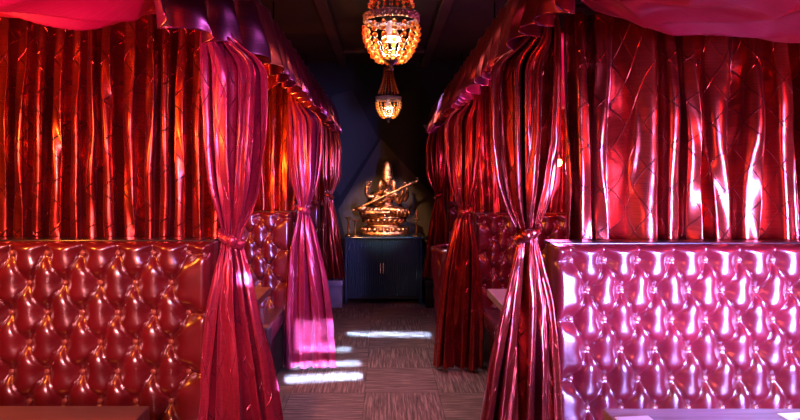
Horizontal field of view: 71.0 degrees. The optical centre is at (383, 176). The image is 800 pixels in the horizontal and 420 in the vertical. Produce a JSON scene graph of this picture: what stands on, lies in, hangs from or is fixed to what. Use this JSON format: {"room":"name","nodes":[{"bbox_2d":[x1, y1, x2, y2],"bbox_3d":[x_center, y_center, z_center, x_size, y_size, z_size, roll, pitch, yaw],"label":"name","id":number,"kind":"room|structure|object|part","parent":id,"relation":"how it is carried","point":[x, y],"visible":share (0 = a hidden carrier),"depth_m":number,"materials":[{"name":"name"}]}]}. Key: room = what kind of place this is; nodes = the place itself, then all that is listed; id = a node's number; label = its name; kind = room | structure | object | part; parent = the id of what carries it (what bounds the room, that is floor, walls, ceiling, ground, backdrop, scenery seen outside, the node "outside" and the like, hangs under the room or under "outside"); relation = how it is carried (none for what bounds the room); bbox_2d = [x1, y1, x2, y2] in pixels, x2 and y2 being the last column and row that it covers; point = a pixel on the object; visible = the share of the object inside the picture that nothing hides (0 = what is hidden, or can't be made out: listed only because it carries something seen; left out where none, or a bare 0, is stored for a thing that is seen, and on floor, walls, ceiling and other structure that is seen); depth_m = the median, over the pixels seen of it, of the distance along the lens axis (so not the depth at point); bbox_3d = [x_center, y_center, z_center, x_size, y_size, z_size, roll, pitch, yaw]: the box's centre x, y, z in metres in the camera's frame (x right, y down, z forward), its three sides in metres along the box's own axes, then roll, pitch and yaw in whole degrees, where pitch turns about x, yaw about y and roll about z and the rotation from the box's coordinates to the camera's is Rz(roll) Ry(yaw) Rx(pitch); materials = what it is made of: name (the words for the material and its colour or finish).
{"room":"restaurant","nodes":[
{"label":"restaurant","id":0,"kind":"room"},
{"bbox_2d":[277,297,486,419],"bbox_3d":[0.000,1.510,2.025,5.100,0.100,10.050,0,0,0],"label":"floor","id":1,"kind":"structure","parent":0,"point":[385,370],"depth_m":4.09,"materials":[{"name":"brown carpet"}]},
{"bbox_2d":[0,406,148,419],"bbox_3d":[-1.339,1.085,1.410,1.223,0.750,0.660,0,0,0],"label":"table","id":2,"kind":"object","parent":1,"relation":"on","point":[6,412],"visible":1,"depth_m":1.69,"materials":[{"name":"brown wood"}]},
{"bbox_2d":[0,237,219,419],"bbox_3d":[-1.536,0.864,2.140,1.628,1.193,0.700,0,0,0],"label":"bench","id":3,"kind":"object","parent":1,"relation":"on","point":[85,321],"visible":0.98,"depth_m":2.31,"materials":[{"name":"leather"}]},
{"bbox_3d":[-1.536,0.274,2.435,1.628,0.014,0.110,0,0,0],"label":"rail","id":4,"kind":"part","parent":3,"relation":"part of","materials":[{"name":"red leather"}]},
{"bbox_2d":[254,287,270,305],"bbox_3d":[-1.340,1.085,3.335,1.220,0.750,0.570,0,0,0],"label":"table","id":5,"kind":"object","parent":1,"relation":"on","point":[262,293],"visible":0.09,"depth_m":3.46,"materials":[{"name":"brown wood"}]},
{"bbox_2d":[242,210,293,375],"bbox_3d":[-1.536,0.864,4.140,1.628,1.193,0.700,0,0,0],"label":"bench","id":6,"kind":"object","parent":1,"relation":"on","point":[268,234],"visible":0.09,"depth_m":4.30,"materials":[{"name":"leather"}]},
{"bbox_3d":[-1.536,0.656,4.367,1.628,0.767,0.147,0,0,0],"label":"backrest","id":7,"kind":"part","parent":6,"relation":"part of","materials":[{"name":"leather"}]},
{"bbox_3d":[-1.556,1.067,4.070,1.588,0.125,0.560,0,0,0],"label":"seat","id":8,"kind":"part","parent":6,"relation":"part of","materials":[{"name":"leather"}]},
{"bbox_3d":[-1.536,0.274,4.435,1.628,0.014,0.110,0,0,0],"label":"rail","id":9,"kind":"part","parent":6,"relation":"part of","materials":[{"name":"red leather"}]},
{"bbox_2d":[293,200,320,245],"bbox_3d":[-1.536,0.864,6.040,1.628,1.193,0.700,0,0,0],"label":"bench","id":10,"kind":"object","parent":1,"relation":"on","point":[315,204],"visible":0.02,"depth_m":6.21,"materials":[{"name":"leather"}]},
{"bbox_2d":[328,278,344,307],"bbox_3d":[-0.575,1.305,6.520,0.240,0.310,0.580,0,0,0],"label":"bench","id":11,"kind":"object","parent":1,"relation":"on","point":[336,286],"visible":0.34,"depth_m":6.25,"materials":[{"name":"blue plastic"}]},
{"bbox_2d":[344,233,422,304],"bbox_3d":[-0.005,1.073,6.619,0.898,0.774,0.482,0,0,0],"label":"sideboard","id":12,"kind":"object","parent":1,"relation":"on","point":[375,267],"visible":0.94,"depth_m":6.41,"materials":[{"name":"blue paint"}]},
{"bbox_2d":[345,217,351,235],"bbox_3d":[-0.414,0.578,6.530,0.089,0.215,0.090,0,0,0],"label":"lamp stand","id":13,"kind":"object","parent":12,"relation":"on","point":[347,218],"visible":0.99,"depth_m":6.52,"materials":[{"name":"gold metal"}]},
{"bbox_2d":[352,219,358,236],"bbox_3d":[-0.331,0.588,6.460,0.089,0.195,0.090,0,0,0],"label":"lamp stand","id":14,"kind":"object","parent":12,"relation":"on","point":[354,220],"visible":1,"depth_m":6.45,"materials":[{"name":"gold metal"}]},
{"bbox_3d":[-0.220,1.036,6.418,0.386,0.649,0.025,0,0,0],"label":"door","id":15,"kind":"part","parent":12,"relation":"part of","materials":[{"name":"blue paint"}]},
{"bbox_2d":[352,159,418,236],"bbox_3d":[0.013,0.238,6.606,0.768,0.895,0.440,0,0,0],"label":"statue","id":16,"kind":"object","parent":12,"relation":"on","point":[383,219],"visible":1,"depth_m":6.51,"materials":[{"name":"brown metal"}]},
{"bbox_3d":[0.037,-0.089,6.620,0.168,0.240,0.164,0,0,0],"label":"crown","id":17,"kind":"part","parent":16,"relation":"part of","materials":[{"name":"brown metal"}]},
{"bbox_3d":[0.190,1.036,6.417,0.426,0.649,0.026,0,0,0],"label":"door","id":18,"kind":"part","parent":12,"relation":"part of","materials":[{"name":"blue paint"}]},
{"bbox_2d":[413,209,419,235],"bbox_3d":[0.379,0.526,6.500,0.089,0.320,0.090,0,0,0],"label":"lamp stand","id":19,"kind":"object","parent":12,"relation":"on","point":[416,219],"visible":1,"depth_m":6.49,"materials":[{"name":"gold metal"}]},
{"bbox_2d":[422,272,433,307],"bbox_3d":[0.575,1.305,6.520,0.240,0.310,0.580,0,0,0],"label":"bench","id":20,"kind":"object","parent":1,"relation":"on","point":[427,284],"visible":0.35,"depth_m":6.25,"materials":[{"name":"black paint"}]},
{"bbox_2d":[430,243,447,323],"bbox_3d":[0.711,1.048,5.115,0.641,0.825,0.540,0,0,40],"label":"bench","id":21,"kind":"object","parent":1,"relation":"on","point":[438,252],"visible":0.23,"depth_m":5.04,"materials":[{"name":"leather"}]},
{"bbox_2d":[446,201,472,242],"bbox_3d":[1.530,0.869,6.040,1.641,1.182,0.700,0,0,0],"label":"bench","id":22,"kind":"object","parent":1,"relation":"on","point":[452,207],"visible":0.02,"depth_m":6.21,"materials":[{"name":"leather"}]},
{"bbox_2d":[487,289,506,310],"bbox_3d":[1.302,1.085,3.290,1.295,0.750,0.540,0,0,0],"label":"table","id":23,"kind":"object","parent":1,"relation":"on","point":[497,296],"visible":0.1,"depth_m":3.38,"materials":[{"name":"brown wood"}]},
{"bbox_2d":[473,212,566,371],"bbox_3d":[1.530,0.869,4.140,1.641,1.182,0.700,0,0,0],"label":"bench","id":24,"kind":"object","parent":1,"relation":"on","point":[494,232],"visible":0.17,"depth_m":4.30,"materials":[{"name":"leather"}]},
{"bbox_3d":[1.550,1.067,4.070,1.601,0.125,0.560,0,0,0],"label":"seat","id":25,"kind":"part","parent":24,"relation":"part of","materials":[{"name":"leather"}]},
{"bbox_3d":[1.530,0.285,4.435,1.641,0.014,0.110,0,0,0],"label":"rail","id":26,"kind":"part","parent":24,"relation":"part of","materials":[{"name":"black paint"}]},
{"bbox_3d":[1.530,0.662,4.367,1.641,0.756,0.147,0,0,0],"label":"backrest","id":27,"kind":"part","parent":24,"relation":"part of","materials":[{"name":"leather"}]},
{"bbox_2d":[544,240,799,419],"bbox_3d":[1.530,0.869,2.140,1.641,1.182,0.700,0,0,0],"label":"bench","id":28,"kind":"object","parent":1,"relation":"on","point":[641,324],"visible":0.95,"depth_m":2.31,"materials":[{"name":"leather"}]},
{"bbox_3d":[1.530,0.879,2.459,1.631,1.161,0.042,0,0,0],"label":"panel","id":29,"kind":"part","parent":28,"relation":"part of","materials":[{"name":"leather"}]},
{"bbox_3d":[1.530,0.285,2.435,1.641,0.014,0.110,0,0,0],"label":"rail","id":30,"kind":"part","parent":28,"relation":"part of","materials":[{"name":"leather"}]},
{"bbox_2d":[603,409,799,419],"bbox_3d":[1.310,1.085,1.385,1.280,0.750,0.670,0,0,0],"label":"table","id":31,"kind":"object","parent":1,"relation":"on","point":[608,414],"visible":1,"depth_m":1.68,"materials":[{"name":"brown wood"}]},
{"bbox_2d":[614,415,652,419],"bbox_3d":[0.738,0.707,1.575,0.104,0.006,0.160,0,0,-6],"label":"menu card","id":32,"kind":"object","parent":31,"relation":"on","point":[647,417],"visible":1,"depth_m":1.64,"materials":[{"name":"white"}]},
{"bbox_2d":[777,412,799,419],"bbox_3d":[1.235,0.707,1.600,0.104,0.006,0.160,0,0,-6],"label":"menu card","id":33,"kind":"object","parent":31,"relation":"on","point":[789,416],"visible":1,"depth_m":1.66,"materials":[{"name":"white paper"}]},
{"bbox_2d":[304,63,460,271],"bbox_3d":[0.000,0.020,7.000,5.100,2.880,0.100,0,0,0],"label":"wall","id":34,"kind":"structure","parent":0,"point":[419,87],"depth_m":6.95,"materials":[{"name":"black paint"}]},
{"bbox_2d":[314,0,347,65],"bbox_3d":[-0.500,-1.395,1.975,0.100,0.050,9.950,0,0,0],"label":"trim","id":35,"kind":"structure","parent":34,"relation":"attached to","point":[323,7],"depth_m":5.20,"materials":[{"name":"brown wood"}]},
{"bbox_2d":[331,90,377,195],"bbox_3d":[-0.447,-0.422,6.944,0.745,1.316,0.012,0,0,0],"label":"wall panel","id":36,"kind":"object","parent":34,"relation":"attached to","point":[357,137],"visible":0.76,"depth_m":6.94,"materials":[{"name":"blue paint"}]},
{"bbox_2d":[338,139,434,261],"bbox_3d":[0.062,0.292,6.944,1.266,1.526,0.012,0,0,0],"label":"wall panel","id":37,"kind":"object","parent":34,"relation":"attached to","point":[420,198],"visible":0.41,"depth_m":6.94,"materials":[{"name":"grey paint"}]},
{"bbox_2d":[420,0,453,65],"bbox_3d":[0.500,-1.395,1.975,0.100,0.050,9.950,0,0,0],"label":"ceiling beam","id":38,"kind":"structure","parent":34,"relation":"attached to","point":[444,7],"depth_m":5.20,"materials":[{"name":"brown wood"}]},
{"bbox_2d":[260,0,595,62],"bbox_3d":[0.000,-1.470,2.025,5.100,0.100,10.050,0,0,0],"label":"ceiling","id":39,"kind":"structure","parent":0,"point":[467,21],"depth_m":5.21,"materials":[{"name":"black paint"}]},
{"bbox_2d":[343,48,424,53],"bbox_3d":[0.000,-1.395,6.200,0.900,0.050,0.100,0,0,0],"label":"trim","id":40,"kind":"structure","parent":39,"relation":"attached to","point":[345,50],"depth_m":6.15,"materials":[{"name":"brown wood"}]},
{"bbox_2d":[375,43,401,121],"bbox_3d":[0.046,-0.981,5.550,0.265,0.878,0.268,0,0,0],"label":"chandelier","id":41,"kind":"object","parent":39,"relation":"hanging from","point":[388,99],"visible":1,"depth_m":5.51,"materials":[{"name":"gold metal"}]},
{"bbox_2d":[362,0,420,70],"bbox_3d":[0.034,-0.951,2.550,0.270,0.938,0.272,0,0,0],"label":"chandelier","id":42,"kind":"object","parent":39,"relation":"hanging from","point":[390,35],"visible":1,"depth_m":2.50,"materials":[{"name":"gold metal"}]},
{"bbox_3d":[0.033,-0.670,2.550,0.086,0.075,0.086,0,0,0],"label":"bulb","id":43,"kind":"part","parent":42,"relation":"part of","materials":[{"name":"white glass"}]},
{"bbox_3d":[0.033,-0.624,2.550,0.086,0.018,0.086,0,0,0],"label":"bulb","id":44,"kind":"part","parent":42,"relation":"part of","materials":[{"name":"beige glass"}]},
{"bbox_2d":[558,13,561,165],"bbox_3d":[1.285,-0.749,4.120,0.048,1.343,0.048,0,0,0],"label":"pendant bulb","id":45,"kind":"object","parent":39,"relation":"hanging from","point":[559,160],"visible":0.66,"depth_m":4.10,"materials":[{"name":"white glass"}]},
{"bbox_3d":[-1.540,-1.091,2.560,1.800,0.659,0.028,0,0,0],"label":"curtain rod","id":46,"kind":"object","parent":39,"relation":"hanging from","visible":0},
{"bbox_2d":[0,14,220,248],"bbox_3d":[-1.525,-0.193,2.580,1.661,1.134,0.169,0,0,0],"label":"curtain","id":47,"kind":"object","parent":46,"relation":"hanging from","point":[101,130],"visible":0.77,"depth_m":2.54,"materials":[{"name":"red fabric"}]},
{"bbox_3d":[-1.540,-1.091,4.560,1.800,0.659,0.028,0,0,0],"label":"curtain rod","id":48,"kind":"object","parent":39,"relation":"hanging from","visible":0},
{"bbox_2d":[154,0,341,133],"bbox_3d":[-0.547,-0.642,4.162,0.260,0.330,4.836,0,0,2],"label":"valance","id":49,"kind":"object","parent":48,"relation":"hanging from","point":[250,22],"visible":0.99,"depth_m":2.38,"materials":[{"name":"fabric"}]},
{"bbox_2d":[197,31,283,419],"bbox_3d":[-0.567,0.347,2.215,0.376,2.187,0.173,0,0,6],"label":"curtain","id":50,"kind":"object","parent":49,"relation":"hanging from","point":[238,378],"visible":0.94,"depth_m":2.20,"materials":[{"name":"fabric"}]},
{"bbox_2d":[284,94,336,369],"bbox_3d":[-0.558,0.347,4.229,0.400,2.186,0.161,0,0,5],"label":"curtain","id":51,"kind":"object","parent":49,"relation":"hanging from","point":[309,340],"visible":0.94,"depth_m":4.20,"materials":[{"name":"fabric"}]},
{"bbox_2d":[320,123,344,279],"bbox_3d":[-0.570,0.196,6.225,0.277,1.879,0.138,0,0,-3],"label":"curtain","id":52,"kind":"object","parent":49,"relation":"hanging from","point":[331,246],"visible":0.8,"depth_m":6.20,"materials":[{"name":"red fabric"}]},
{"bbox_2d":[254,84,294,218],"bbox_3d":[-1.543,-0.199,4.557,1.626,1.122,0.130,0,0,0],"label":"curtain","id":53,"kind":"object","parent":48,"relation":"hanging from","point":[276,192],"visible":0.12,"depth_m":4.53,"materials":[{"name":"red fabric"}]},
{"bbox_3d":[1.540,-1.091,4.560,1.800,0.659,0.028,0,0,0],"label":"curtain rod","id":54,"kind":"object","parent":39,"relation":"hanging from","visible":0},
{"bbox_2d":[425,0,574,133],"bbox_3d":[0.530,-0.642,3.735,0.127,0.330,5.684,0,0,0],"label":"valance","id":55,"kind":"object","parent":54,"relation":"hanging from","point":[517,19],"visible":0.98,"depth_m":2.66,"materials":[{"name":"fabric"}]},
{"bbox_2d":[422,123,446,278],"bbox_3d":[0.566,0.196,6.246,0.289,1.879,0.142,0,0,0],"label":"curtain","id":56,"kind":"object","parent":55,"relation":"hanging from","point":[436,145],"visible":0.74,"depth_m":6.23,"materials":[{"name":"red fabric"}]},
{"bbox_2d":[433,94,482,370],"bbox_3d":[0.561,0.349,4.242,0.377,2.183,0.180,0,0,0],"label":"curtain","id":57,"kind":"object","parent":55,"relation":"hanging from","point":[459,326],"visible":0.95,"depth_m":4.21,"materials":[{"name":"red fabric"}]},
{"bbox_2d":[480,13,562,419],"bbox_3d":[0.522,0.349,2.227,0.389,2.183,0.166,0,0,-7],"label":"curtain","id":58,"kind":"object","parent":55,"relation":"hanging from","point":[523,380],"visible":0.93,"depth_m":2.20,"materials":[{"name":"red fabric"}]},
{"bbox_2d":[472,85,565,220],"bbox_3d":[1.531,-0.198,4.551,1.642,1.125,0.147,0,0,0],"label":"curtain","id":59,"kind":"object","parent":54,"relation":"hanging from","point":[486,197],"visible":0.08,"depth_m":4.54,"materials":[{"name":"red fabric"}]},
{"bbox_3d":[-1.540,-1.091,6.460,1.800,0.659,0.028,0,0,0],"label":"curtain rod","id":60,"kind":"object","parent":39,"relation":"hanging from","visible":0},
{"bbox_2d":[295,163,324,206],"bbox_3d":[-1.479,-0.198,6.456,1.752,1.124,0.121,0,0,0],"label":"curtain","id":61,"kind":"object","parent":60,"relation":"hanging from","point":[319,194],"visible":0.02,"depth_m":6.42,"materials":[{"name":"red fabric"}]},
{"bbox_3d":[1.540,-1.091,6.460,1.800,0.659,0.028,0,0,0],"label":"curtain rod","id":62,"kind":"object","parent":39,"relation":"hanging from","visible":0},
{"bbox_2d":[443,157,455,207],"bbox_3d":[1.475,-0.199,6.454,1.761,1.123,0.110,0,0,0],"label":"curtain","id":63,"kind":"object","parent":62,"relation":"hanging from","point":[448,195],"visible":0.04,"depth_m":6.45,"materials":[{"name":"red fabric"}]},
{"bbox_3d":[-2.500,0.020,1.975,0.100,2.880,9.950,0,0,0],"label":"wall","id":64,"kind":"structure","parent":0,"visible":0},
{"bbox_2d":[0,0,155,30],"bbox_3d":[-1.540,-0.660,1.738,1.721,0.311,1.266,0,0,0],"label":"drape","id":65,"kind":"object","parent":64,"relation":"attached to","point":[76,15],"visible":0.94,"depth_m":1.87,"materials":[{"name":"red fabric"}]},
{"bbox_2d":[264,64,278,89],"bbox_3d":[-1.540,-0.664,3.733,1.722,0.316,1.266,0,0,0],"label":"drape","id":66,"kind":"object","parent":64,"relation":"attached to","point":[271,79],"visible":0.02,"depth_m":3.83,"materials":[{"name":"red fabric"}]},
{"bbox_3d":[2.500,0.020,1.975,0.100,2.880,9.950,0,0,0],"label":"wall","id":67,"kind":"structure","parent":0,"visible":0},
{"bbox_2d":[489,31,564,109],"bbox_3d":[1.540,-0.640,3.731,1.722,0.341,1.269,0,0,0],"label":"drape","id":68,"kind":"object","parent":67,"relation":"attached to","point":[562,32],"visible":0.02,"depth_m":3.48,"materials":[{"name":"red fabric"}]},
{"bbox_2d":[564,11,799,239],"bbox_3d":[1.623,-0.193,2.610,1.584,1.135,0.232,0,0,0],"label":"curtain","id":69,"kind":"object","parent":67,"relation":"attached to","point":[668,137],"visible":0.88,"depth_m":2.56,"materials":[{"name":"red fabric"}]},
{"bbox_2d":[581,0,799,42],"bbox_3d":[1.540,-0.637,1.736,1.721,0.347,1.277,0,0,0],"label":"canopy","id":70,"kind":"object","parent":67,"relation":"attached to","point":[769,20],"visible":1,"depth_m":1.86,"materials":[{"name":"red fabric"}]}
]}

